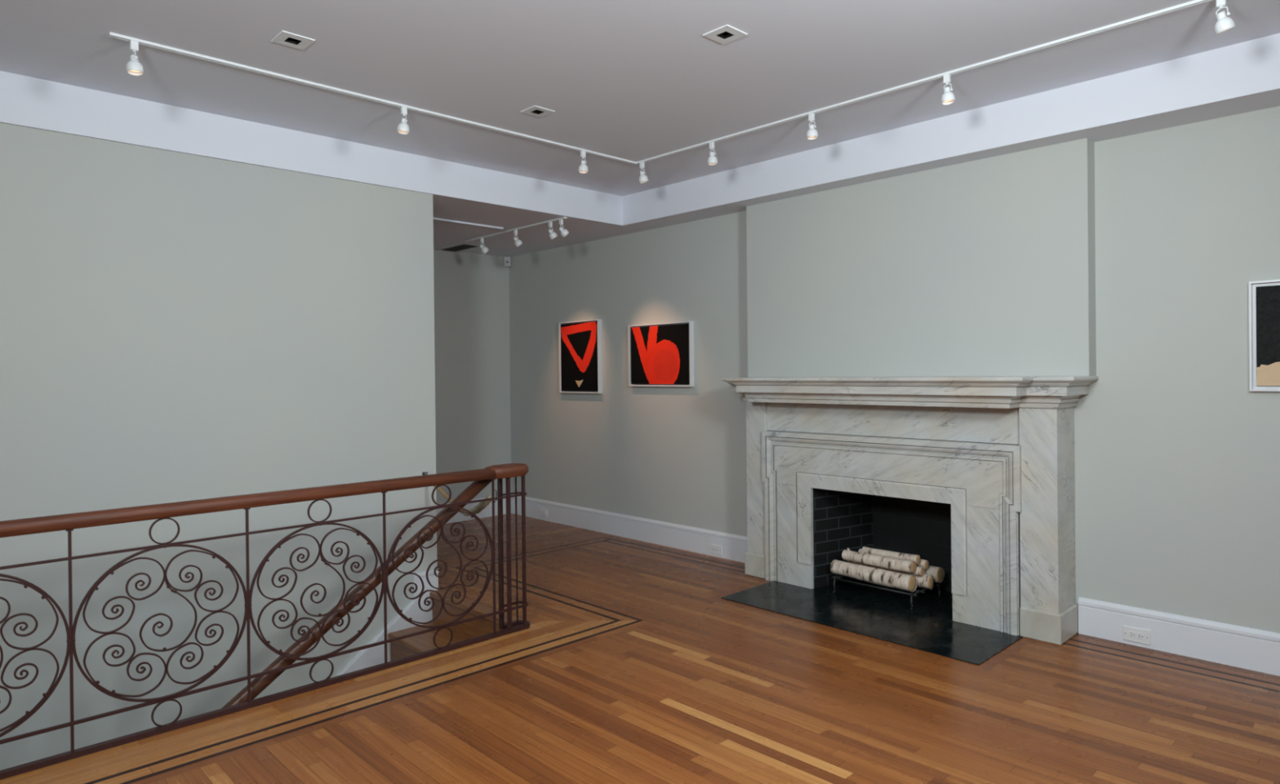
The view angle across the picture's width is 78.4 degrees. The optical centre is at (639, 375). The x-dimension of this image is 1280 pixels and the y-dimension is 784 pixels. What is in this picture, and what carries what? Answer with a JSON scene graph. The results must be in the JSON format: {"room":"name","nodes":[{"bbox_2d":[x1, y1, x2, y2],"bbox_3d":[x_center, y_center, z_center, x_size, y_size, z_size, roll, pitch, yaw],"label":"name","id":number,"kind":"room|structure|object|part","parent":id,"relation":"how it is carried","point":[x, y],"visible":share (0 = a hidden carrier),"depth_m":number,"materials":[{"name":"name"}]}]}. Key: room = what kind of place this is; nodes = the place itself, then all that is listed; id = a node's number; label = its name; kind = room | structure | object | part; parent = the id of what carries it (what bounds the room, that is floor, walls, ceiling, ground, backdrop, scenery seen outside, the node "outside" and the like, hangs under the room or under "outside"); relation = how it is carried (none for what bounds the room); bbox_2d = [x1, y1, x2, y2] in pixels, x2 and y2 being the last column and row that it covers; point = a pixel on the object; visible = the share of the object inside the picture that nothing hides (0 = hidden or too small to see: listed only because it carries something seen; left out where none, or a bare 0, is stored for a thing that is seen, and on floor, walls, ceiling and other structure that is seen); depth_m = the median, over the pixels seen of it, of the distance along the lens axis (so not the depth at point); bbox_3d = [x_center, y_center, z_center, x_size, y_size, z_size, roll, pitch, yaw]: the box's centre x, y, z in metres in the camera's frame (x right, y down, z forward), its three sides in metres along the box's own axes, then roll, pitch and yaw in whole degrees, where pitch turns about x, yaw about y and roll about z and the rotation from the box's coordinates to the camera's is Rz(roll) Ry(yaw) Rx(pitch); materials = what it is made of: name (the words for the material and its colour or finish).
{"room":"art gallery","nodes":[
{"label":"art gallery","id":0,"kind":"room"},
{"bbox_2d":[0,123,437,770],"bbox_3d":[-3.670,1.496,3.158,6.277,5.360,0.140,-1,0,-44],"label":"wall","id":1,"kind":"structure","parent":0,"point":[175,326],"depth_m":4.26,"materials":[{"name":"paint"}]},
{"bbox_2d":[333,568,439,677],"bbox_3d":[-2.609,2.736,4.057,3.527,2.829,0.028,-1,0,-44],"label":"baseboard","id":2,"kind":"structure","parent":1,"relation":"attached to","point":[372,656],"depth_m":5.08,"materials":[{"name":"white paint"}]},
{"bbox_3d":[-1.417,0.675,5.209,0.036,0.060,0.044,-1,0,-44],"label":"wall hook","id":3,"kind":"object","parent":1,"relation":"attached to","visible":0},
{"bbox_2d":[434,485,492,516],"bbox_3d":[-1.119,0.767,4.841,0.046,0.174,0.934,-1,0,-39],"label":"rope barrier","id":4,"kind":"object","parent":3,"relation":"hanging from","point":[481,506],"visible":0.56,"depth_m":4.63,"materials":[{"name":"fabric"}]},
{"bbox_3d":[-1.199,0.764,4.944,0.027,0.169,0.674,-1,0,-38],"label":"cord","id":5,"kind":"part","parent":4,"relation":"part of","materials":[{"name":"metal"}]},
{"bbox_2d":[433,248,511,504],"bbox_3d":[-2.574,0.170,7.056,3.295,2.760,0.120,-1,0,-44],"label":"wall","id":6,"kind":"structure","parent":0,"point":[472,291],"depth_m":7.83,"materials":[{"name":"paint"}]},
{"bbox_2d":[436,495,506,524],"bbox_3d":[-2.521,1.351,7.002,3.273,0.196,0.022,-1,0,-44],"label":"baseboard","id":7,"kind":"structure","parent":6,"relation":"attached to","point":[486,512],"depth_m":7.86,"materials":[{"name":"white paint"}]},
{"bbox_2d":[0,0,1279,257],"bbox_3d":[-1.185,-1.325,1.996,8.295,0.240,9.105,-1,0,-44],"label":"ceiling","id":8,"kind":"structure","parent":0,"point":[635,81],"depth_m":3.86,"materials":[{"name":"white paint"}]},
{"bbox_2d":[271,31,315,50],"bbox_3d":[-1.498,-1.491,3.386,0.136,0.094,0.136,-1,0,-44],"label":"recessed light","id":9,"kind":"object","parent":8,"relation":"in","point":[286,38],"visible":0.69,"depth_m":3.39,"materials":[{"name":"white metal"}]},
{"bbox_2d":[440,244,479,251],"bbox_3d":[-1.715,-1.217,7.484,0.165,0.011,0.420,-1,0,-44],"label":"ceiling vent","id":10,"kind":"object","parent":8,"relation":"in","point":[464,246],"visible":1,"depth_m":7.45,"materials":[{"name":"grey plastic"}]},
{"bbox_2d":[433,217,503,245],"bbox_3d":[-1.880,-1.209,6.578,0.958,0.014,1.174,-1,0,-44],"label":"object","id":11,"kind":"structure","parent":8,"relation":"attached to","point":[444,230],"depth_m":6.52,"materials":[{"name":"white paint"}]},
{"bbox_2d":[435,217,566,248],"bbox_3d":[-1.254,-1.218,6.783,0.028,0.011,1.950,-1,0,-44],"label":"ceiling track","id":12,"kind":"object","parent":8,"relation":"attached to","point":[562,218],"visible":1,"depth_m":6.68,"materials":[{"name":"white metal"}]},
{"bbox_2d":[480,238,488,253],"bbox_3d":[-1.370,-1.143,6.933,0.076,0.143,0.066,-1,0,-44],"label":"track spotlight","id":13,"kind":"object","parent":12,"relation":"attached to","point":[484,250],"visible":1,"depth_m":6.92,"materials":[{"name":"white metal"}]},
{"bbox_3d":[-1.367,-1.105,6.936,0.068,0.066,0.066,-1,0,-44],"label":"lamp shade","id":14,"kind":"part","parent":13,"relation":"part of","materials":[{"name":"white metal"}]},
{"bbox_2d":[513,230,522,247],"bbox_3d":[-1.017,-1.145,6.566,0.074,0.144,0.065,-1,0,-44],"label":"track spotlight","id":15,"kind":"object","parent":12,"relation":"attached to","point":[517,242],"visible":1,"depth_m":6.55,"materials":[{"name":"white metal"}]},
{"bbox_3d":[-1.014,-1.106,6.569,0.067,0.065,0.065,-1,0,-44],"label":"lamp shade","id":16,"kind":"part","parent":15,"relation":"part of","materials":[{"name":"white metal"}]},
{"bbox_2d":[548,222,557,239],"bbox_3d":[-0.687,-1.147,6.224,0.074,0.144,0.065,-1,0,-44],"label":"track spotlight","id":17,"kind":"object","parent":12,"relation":"attached to","point":[553,235],"visible":1,"depth_m":6.21,"materials":[{"name":"white metal"}]},
{"bbox_3d":[-0.684,-1.108,6.226,0.067,0.065,0.065,-1,0,-44],"label":"lamp shade","id":18,"kind":"part","parent":17,"relation":"part of","materials":[{"name":"white metal"}]},
{"bbox_2d":[559,219,568,237],"bbox_3d":[-0.592,-1.149,6.130,0.081,0.141,0.065,-1,0,-44],"label":"track spotlight","id":19,"kind":"object","parent":12,"relation":"attached to","point":[564,233],"visible":1,"depth_m":6.11,"materials":[{"name":"white metal"}]},
{"bbox_3d":[-0.587,-1.112,6.134,0.067,0.067,0.065,-1,0,-44],"label":"lamp shade","id":20,"kind":"part","parent":19,"relation":"part of","materials":[{"name":"white metal"}]},
{"bbox_2d":[520,105,555,117],"bbox_3d":[-0.566,-1.504,4.339,0.136,0.094,0.136,-1,0,-44],"label":"recessed light","id":21,"kind":"object","parent":8,"relation":"in","point":[539,112],"visible":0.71,"depth_m":4.34,"materials":[{"name":"white metal"}]},
{"bbox_2d":[108,0,1213,164],"bbox_3d":[0.787,-1.462,2.388,3.079,0.011,5.529,-1,0,-44],"label":"ceiling track","id":22,"kind":"object","parent":8,"relation":"attached to","point":[1195,2],"visible":1,"depth_m":3.87,"materials":[{"name":"white metal"}]},
{"bbox_2d":[125,40,143,75],"bbox_3d":[-2.161,-1.362,3.357,0.064,0.141,0.064,-1,0,-44],"label":"track spotlight","id":23,"kind":"object","parent":22,"relation":"attached to","point":[134,68],"visible":1,"depth_m":3.35,"materials":[{"name":"white metal"}]},
{"bbox_2d":[129,54,138,62],"bbox_3d":[-2.164,-1.354,3.360,0.032,0.030,0.033,-1,0,-44],"label":"socket","id":24,"kind":"object","parent":23,"relation":"attached to","point":[133,58],"depth_m":3.35,"materials":[{"name":"white metal"}]},
{"bbox_3d":[-2.161,-1.319,3.357,0.064,0.053,0.064,-1,0,-44],"label":"lamp shade","id":25,"kind":"part","parent":23,"relation":"part of","materials":[{"name":"white metal"}]},
{"bbox_2d":[396,106,409,134],"bbox_3d":[-1.273,-1.375,4.220,0.064,0.141,0.064,-1,0,-44],"label":"track spotlight","id":26,"kind":"object","parent":22,"relation":"attached to","point":[402,127],"visible":1,"depth_m":4.21,"materials":[{"name":"white metal"}]},
{"bbox_3d":[-1.272,-1.331,4.220,0.064,0.054,0.064,-1,0,-44],"label":"lamp shade","id":27,"kind":"part","parent":26,"relation":"part of","materials":[{"name":"white metal"}]},
{"bbox_2d":[578,151,588,173],"bbox_3d":[-0.367,-1.388,5.093,0.064,0.140,0.064,-1,0,-44],"label":"track spotlight","id":28,"kind":"object","parent":22,"relation":"attached to","point":[583,168],"visible":1,"depth_m":5.08,"materials":[{"name":"white metal"}]},
{"bbox_3d":[-0.367,-1.344,5.093,0.064,0.052,0.064,-1,0,-44],"label":"lamp shade","id":29,"kind":"part","parent":28,"relation":"part of","materials":[{"name":"white metal"}]},
{"bbox_2d":[639,162,648,183],"bbox_3d":[0.026,-1.392,5.386,0.065,0.143,0.064,-1,0,-44],"label":"track spotlight","id":30,"kind":"object","parent":22,"relation":"attached to","point":[643,178],"visible":1,"depth_m":5.37,"materials":[{"name":"white metal"}]},
{"bbox_3d":[0.026,-1.349,5.386,0.065,0.057,0.064,-1,0,-44],"label":"lamp shade","id":31,"kind":"part","parent":30,"relation":"part of","materials":[{"name":"white metal"}]},
{"bbox_2d":[707,142,717,165],"bbox_3d":[0.457,-1.396,4.930,0.064,0.140,0.064,-1,0,-44],"label":"track spotlight","id":32,"kind":"object","parent":22,"relation":"attached to","point":[712,160],"visible":1,"depth_m":4.92,"materials":[{"name":"white metal"}]},
{"bbox_3d":[0.458,-1.352,4.930,0.064,0.052,0.064,-1,0,-44],"label":"lamp shade","id":33,"kind":"part","parent":32,"relation":"part of","materials":[{"name":"white metal"}]},
{"bbox_2d":[806,113,817,139],"bbox_3d":[0.967,-1.399,4.397,0.064,0.141,0.064,-1,0,-44],"label":"track spotlight","id":34,"kind":"object","parent":22,"relation":"attached to","point":[811,134],"visible":1,"depth_m":4.39,"materials":[{"name":"white metal"}]},
{"bbox_2d":[808,124,814,129],"bbox_3d":[0.965,-1.391,4.400,0.032,0.030,0.033,-1,0,-44],"label":"socket","id":35,"kind":"object","parent":34,"relation":"attached to","point":[811,126],"depth_m":4.39,"materials":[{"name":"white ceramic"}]},
{"bbox_3d":[0.968,-1.355,4.397,0.064,0.053,0.064,-1,0,-44],"label":"lamp shade","id":36,"kind":"part","parent":34,"relation":"part of","materials":[{"name":"white metal"}]},
{"bbox_2d":[941,74,955,105],"bbox_3d":[1.507,-1.402,3.836,0.064,0.141,0.064,-1,0,-44],"label":"track spotlight","id":37,"kind":"object","parent":22,"relation":"attached to","point":[948,97],"visible":1,"depth_m":3.83,"materials":[{"name":"white metal"}]},
{"bbox_2d":[943,87,950,93],"bbox_3d":[1.505,-1.394,3.840,0.032,0.031,0.033,-1,0,-44],"label":"socket","id":38,"kind":"object","parent":37,"relation":"attached to","point":[947,90],"depth_m":3.83,"materials":[{"name":"white metal"}]},
{"bbox_3d":[1.507,-1.359,3.836,0.064,0.054,0.064,-1,0,-44],"label":"lamp shade","id":39,"kind":"part","parent":37,"relation":"part of","materials":[{"name":"white metal"}]},
{"bbox_2d":[1214,0,1235,35],"bbox_3d":[2.279,-1.406,3.056,0.066,0.144,0.065,-1,0,-44],"label":"track spotlight","id":40,"kind":"object","parent":22,"relation":"attached to","point":[1224,24],"visible":1,"depth_m":3.04,"materials":[{"name":"white metal"}]},
{"bbox_2d":[1216,11,1226,20],"bbox_3d":[2.266,-1.399,3.054,0.036,0.035,0.035,-1,0,-44],"label":"socket","id":41,"kind":"object","parent":40,"relation":"attached to","point":[1221,15],"depth_m":3.04,"materials":[{"name":"white metal"}]},
{"bbox_3d":[2.280,-1.364,3.057,0.066,0.061,0.065,-1,0,-44],"label":"lamp shade","id":42,"kind":"part","parent":40,"relation":"part of","materials":[{"name":"white metal"}]},
{"bbox_2d":[702,24,747,44],"bbox_3d":[0.367,-1.510,3.373,0.136,0.094,0.136,-1,0,-44],"label":"recessed light","id":43,"kind":"object","parent":8,"relation":"in","point":[726,33],"visible":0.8,"depth_m":3.38,"materials":[{"name":"white metal"}]},
{"bbox_2d":[0,513,1279,783],"bbox_3d":[-1.156,1.454,2.006,8.295,0.001,9.105,-1,0,-44],"label":"floor","id":44,"kind":"structure","parent":0,"point":[1011,658],"depth_m":3.37,"materials":[{"name":"brown wood"}]},
{"bbox_2d":[0,463,529,780],"bbox_3d":[-1.887,0.988,3.309,3.461,0.935,0.136,-1,0,-44],"label":"iron railing","id":45,"kind":"object","parent":44,"relation":"on","point":[67,522],"visible":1,"depth_m":3.45,"materials":[{"name":"brown metal"}]},
{"bbox_3d":[-1.937,0.556,3.238,3.300,0.056,0.070,-1,0,-44],"label":"handrail","id":46,"kind":"part","parent":45,"relation":"part of","materials":[{"name":"brown wood"}]},
{"bbox_3d":[-1.890,1.445,3.318,3.461,0.022,0.110,-1,0,-44],"label":"rail","id":47,"kind":"part","parent":45,"relation":"part of","materials":[{"name":"red metal"}]},
{"bbox_2d":[222,479,491,708],"bbox_3d":[-1.694,1.389,3.553,2.503,1.711,0.102,-1,0,-44],"label":"stair handrail","id":48,"kind":"object","parent":45,"relation":"attached to","point":[258,685],"visible":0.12,"depth_m":3.84,"materials":[{"name":"brown wood"}]},
{"bbox_2d":[494,488,497,502],"bbox_3d":[-0.820,0.679,4.431,0.021,0.075,0.059,-1,0,-15],"label":"hook","id":49,"kind":"object","parent":45,"relation":"attached to","point":[495,491],"visible":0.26,"depth_m":4.41,"materials":[{"name":"silver metal"}]},
{"bbox_3d":[-0.787,0.999,4.441,0.021,0.876,0.021,-1,0,-44],"label":"newel post","id":50,"kind":"part","parent":45,"relation":"part of","materials":[{"name":"red metal"}]},
{"bbox_3d":[-0.732,0.999,4.383,0.019,0.876,0.019,-1,0,-44],"label":"newel post","id":51,"kind":"part","parent":45,"relation":"part of","materials":[{"name":"red metal"}]},
{"bbox_3d":[-0.708,0.998,4.509,0.008,0.876,0.008,-1,0,-44],"label":"newel post","id":52,"kind":"part","parent":45,"relation":"part of","materials":[{"name":"red metal"}]},
{"bbox_3d":[-0.658,0.998,4.457,0.016,0.876,0.016,-1,0,-44],"label":"newel post","id":53,"kind":"part","parent":45,"relation":"part of","materials":[{"name":"red metal"}]},
{"bbox_2d":[720,376,1098,665],"bbox_3d":[1.466,0.713,4.840,1.142,1.406,2.299,-1,0,-44],"label":"fireplace","id":54,"kind":"object","parent":44,"relation":"on","point":[941,470],"depth_m":4.60,"materials":[{"name":"stone"}]},
{"bbox_3d":[1.269,1.364,5.098,0.017,0.097,0.052,0,0,30],"label":"leg","id":55,"kind":"part","parent":54,"relation":"part of","materials":[{"name":"black metal"}]},
{"bbox_2d":[830,560,916,592],"bbox_3d":[1.482,1.274,4.998,0.103,0.101,0.569,-1,0,-41],"label":"birch log","id":56,"kind":"object","parent":54,"relation":"on","point":[881,577],"visible":1,"depth_m":4.94,"materials":[{"name":"white wood"}]},
{"bbox_2d":[841,548,916,573],"bbox_3d":[1.518,1.177,4.999,0.078,0.088,0.488,-1,0,-44],"label":"birch log","id":57,"kind":"object","parent":56,"relation":"on","point":[886,562],"visible":1,"depth_m":4.96,"materials":[{"name":"white wood"}]},
{"bbox_3d":[1.570,1.362,5.036,0.399,0.097,0.596,-1,0,-44],"label":"fire grate","id":58,"kind":"part","parent":54,"relation":"part of","materials":[{"name":"black metal"}]},
{"bbox_2d":[848,562,933,589],"bbox_3d":[1.604,1.276,5.044,0.089,0.091,0.563,-1,0,-43],"label":"birch log","id":59,"kind":"object","parent":54,"relation":"on","point":[926,581],"visible":0.23,"depth_m":4.85,"materials":[{"name":"white wood"}]},
{"bbox_2d":[846,560,924,577],"bbox_3d":[1.567,1.215,5.027,0.063,0.063,0.514,-1,0,-44],"label":"birch log","id":60,"kind":"object","parent":59,"relation":"on","point":[920,571],"visible":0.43,"depth_m":4.92,"materials":[{"name":"white wood"}]},
{"bbox_2d":[862,546,920,564],"bbox_3d":[1.601,1.148,5.018,0.060,0.063,0.398,-1,0,-40],"label":"birch log","id":61,"kind":"object","parent":60,"relation":"on","point":[916,558],"visible":0.77,"depth_m":4.98,"materials":[{"name":"white wood"}]},
{"bbox_2d":[857,549,928,569],"bbox_3d":[1.636,1.187,5.081,0.060,0.060,0.475,-1,0,-42],"label":"birch log","id":62,"kind":"object","parent":59,"relation":"on","point":[924,564],"visible":0.18,"depth_m":4.91,"materials":[{"name":"white wood"}]},
{"bbox_3d":[1.467,0.898,4.853,0.049,1.036,1.719,-1,0,-44],"label":"frame moulding","id":63,"kind":"part","parent":54,"relation":"part of","materials":[{"name":"stone"}]},
{"bbox_2d":[721,376,1098,408],"bbox_3d":[1.472,0.094,4.849,0.535,0.168,2.299,-1,0,-44],"label":"mantel shelf","id":64,"kind":"object","parent":54,"relation":"attached to","point":[908,392],"depth_m":4.46,"materials":[{"name":"stone"}]},
{"bbox_3d":[1.637,1.362,4.717,0.017,0.097,0.052,0,0,30],"label":"leg","id":65,"kind":"part","parent":54,"relation":"part of","materials":[{"name":"black metal"}]},
{"bbox_2d":[924,565,943,583],"bbox_3d":[1.683,1.258,5.130,0.098,0.102,0.588,-1,0,-44],"label":"birch log","id":66,"kind":"object","parent":54,"relation":"on","point":[937,573],"visible":0.13,"depth_m":4.92,"materials":[{"name":"white wood"}]},
{"bbox_3d":[1.887,1.359,4.958,0.052,0.097,0.017,-1,0,-28],"label":"leg","id":67,"kind":"part","parent":54,"relation":"part of","materials":[{"name":"black metal"}]},
{"bbox_2d":[508,106,1279,633],"bbox_3d":[1.814,0.132,4.882,0.240,2.760,9.305,-1,0,-44],"label":"wall","id":68,"kind":"structure","parent":0,"point":[1130,262],"depth_m":4.41,"materials":[{"name":"paint"}]},
{"bbox_2d":[503,257,511,266],"bbox_3d":[-1.363,-1.172,8.086,0.068,0.100,0.047,-1,0,1],"label":"sensor","id":69,"kind":"object","parent":68,"relation":"attached to","point":[507,260],"visible":1,"depth_m":8.07,"materials":[{"name":"grey plastic"}]},
{"bbox_2d":[539,508,547,517],"bbox_3d":[-0.950,1.355,7.731,0.010,0.074,0.125,-1,0,-44],"label":"wall outlet","id":70,"kind":"object","parent":68,"relation":"attached to","point":[543,513],"visible":1,"depth_m":7.72,"materials":[{"name":"plastic"}]},
{"bbox_3d":[-0.952,1.355,7.729,0.005,0.044,0.075,-1,0,-44],"label":"lid","id":71,"kind":"part","parent":70,"relation":"part of","materials":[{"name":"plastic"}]},
{"bbox_2d":[558,319,602,393],"bbox_3d":[-0.557,-0.171,7.301,0.043,0.672,0.573,-1,0,-44],"label":"painting","id":72,"kind":"object","parent":68,"relation":"attached to","point":[580,363],"visible":1,"depth_m":7.27,"materials":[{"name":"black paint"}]},
{"bbox_2d":[511,494,747,563],"bbox_3d":[-0.200,1.327,6.970,0.022,0.196,3.293,-1,0,-44],"label":"baseboard","id":73,"kind":"structure","parent":68,"relation":"attached to","point":[734,548],"depth_m":6.76,"materials":[{"name":"white paint"}]},
{"bbox_2d":[709,543,721,555],"bbox_3d":[0.593,1.364,6.134,0.009,0.073,0.125,-1,0,-44],"label":"wall outlet","id":74,"kind":"object","parent":73,"relation":"attached to","point":[714,549],"visible":1,"depth_m":6.13,"materials":[{"name":"plastic"}]},
{"bbox_2d":[711,546,718,552],"bbox_3d":[0.591,1.364,6.132,0.003,0.033,0.068,-1,0,-44],"label":"receptacle","id":75,"kind":"object","parent":74,"relation":"attached to","point":[714,549],"depth_m":6.13,"materials":[{"name":"plastic"}]},
{"bbox_2d":[628,320,693,386],"bbox_3d":[0.169,-0.171,6.550,0.043,0.527,0.723,-1,0,-44],"label":"painting","id":76,"kind":"object","parent":68,"relation":"attached to","point":[660,354],"visible":1,"depth_m":6.52,"materials":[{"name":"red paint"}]},
{"bbox_2d":[1122,625,1151,645],"bbox_3d":[2.581,1.351,4.075,0.009,0.075,0.125,-1,0,-44],"label":"wall outlet","id":77,"kind":"object","parent":68,"relation":"attached to","point":[1130,633],"visible":1,"depth_m":4.07,"materials":[{"name":"plastic"}]},
{"bbox_2d":[1128,631,1143,639],"bbox_3d":[2.579,1.351,4.073,0.003,0.033,0.068,-1,0,-44],"label":"receptacle","id":78,"kind":"object","parent":77,"relation":"attached to","point":[1133,635],"depth_m":4.07,"materials":[{"name":"plastic"}]},
{"bbox_2d":[1078,597,1279,676],"bbox_3d":[3.689,1.302,2.942,0.022,0.196,3.721,-1,0,-44],"label":"baseboard","id":79,"kind":"structure","parent":68,"relation":"attached to","point":[1242,647],"depth_m":3.92,"materials":[{"name":"white paint"}]},
{"bbox_2d":[1248,279,1279,391],"bbox_3d":[3.126,-0.186,3.497,0.029,0.520,0.648,-1,0,-44],"label":"painting","id":80,"kind":"object","parent":68,"relation":"attached to","point":[1264,295],"visible":1,"depth_m":3.69,"materials":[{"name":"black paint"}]},
{"bbox_3d":[-2.348,2.828,3.531,3.530,2.665,1.148,-1,0,-44],"label":"wall","id":81,"kind":"structure","parent":0,"visible":0},
{"bbox_2d":[387,590,531,661],"bbox_3d":[-2.183,2.603,3.746,3.390,2.290,1.042,-1,0,-44],"label":"staircase","id":82,"kind":"structure","parent":81,"relation":"attached to","point":[409,646],"depth_m":4.93,"materials":[{"name":"brown wood"}]}
]}

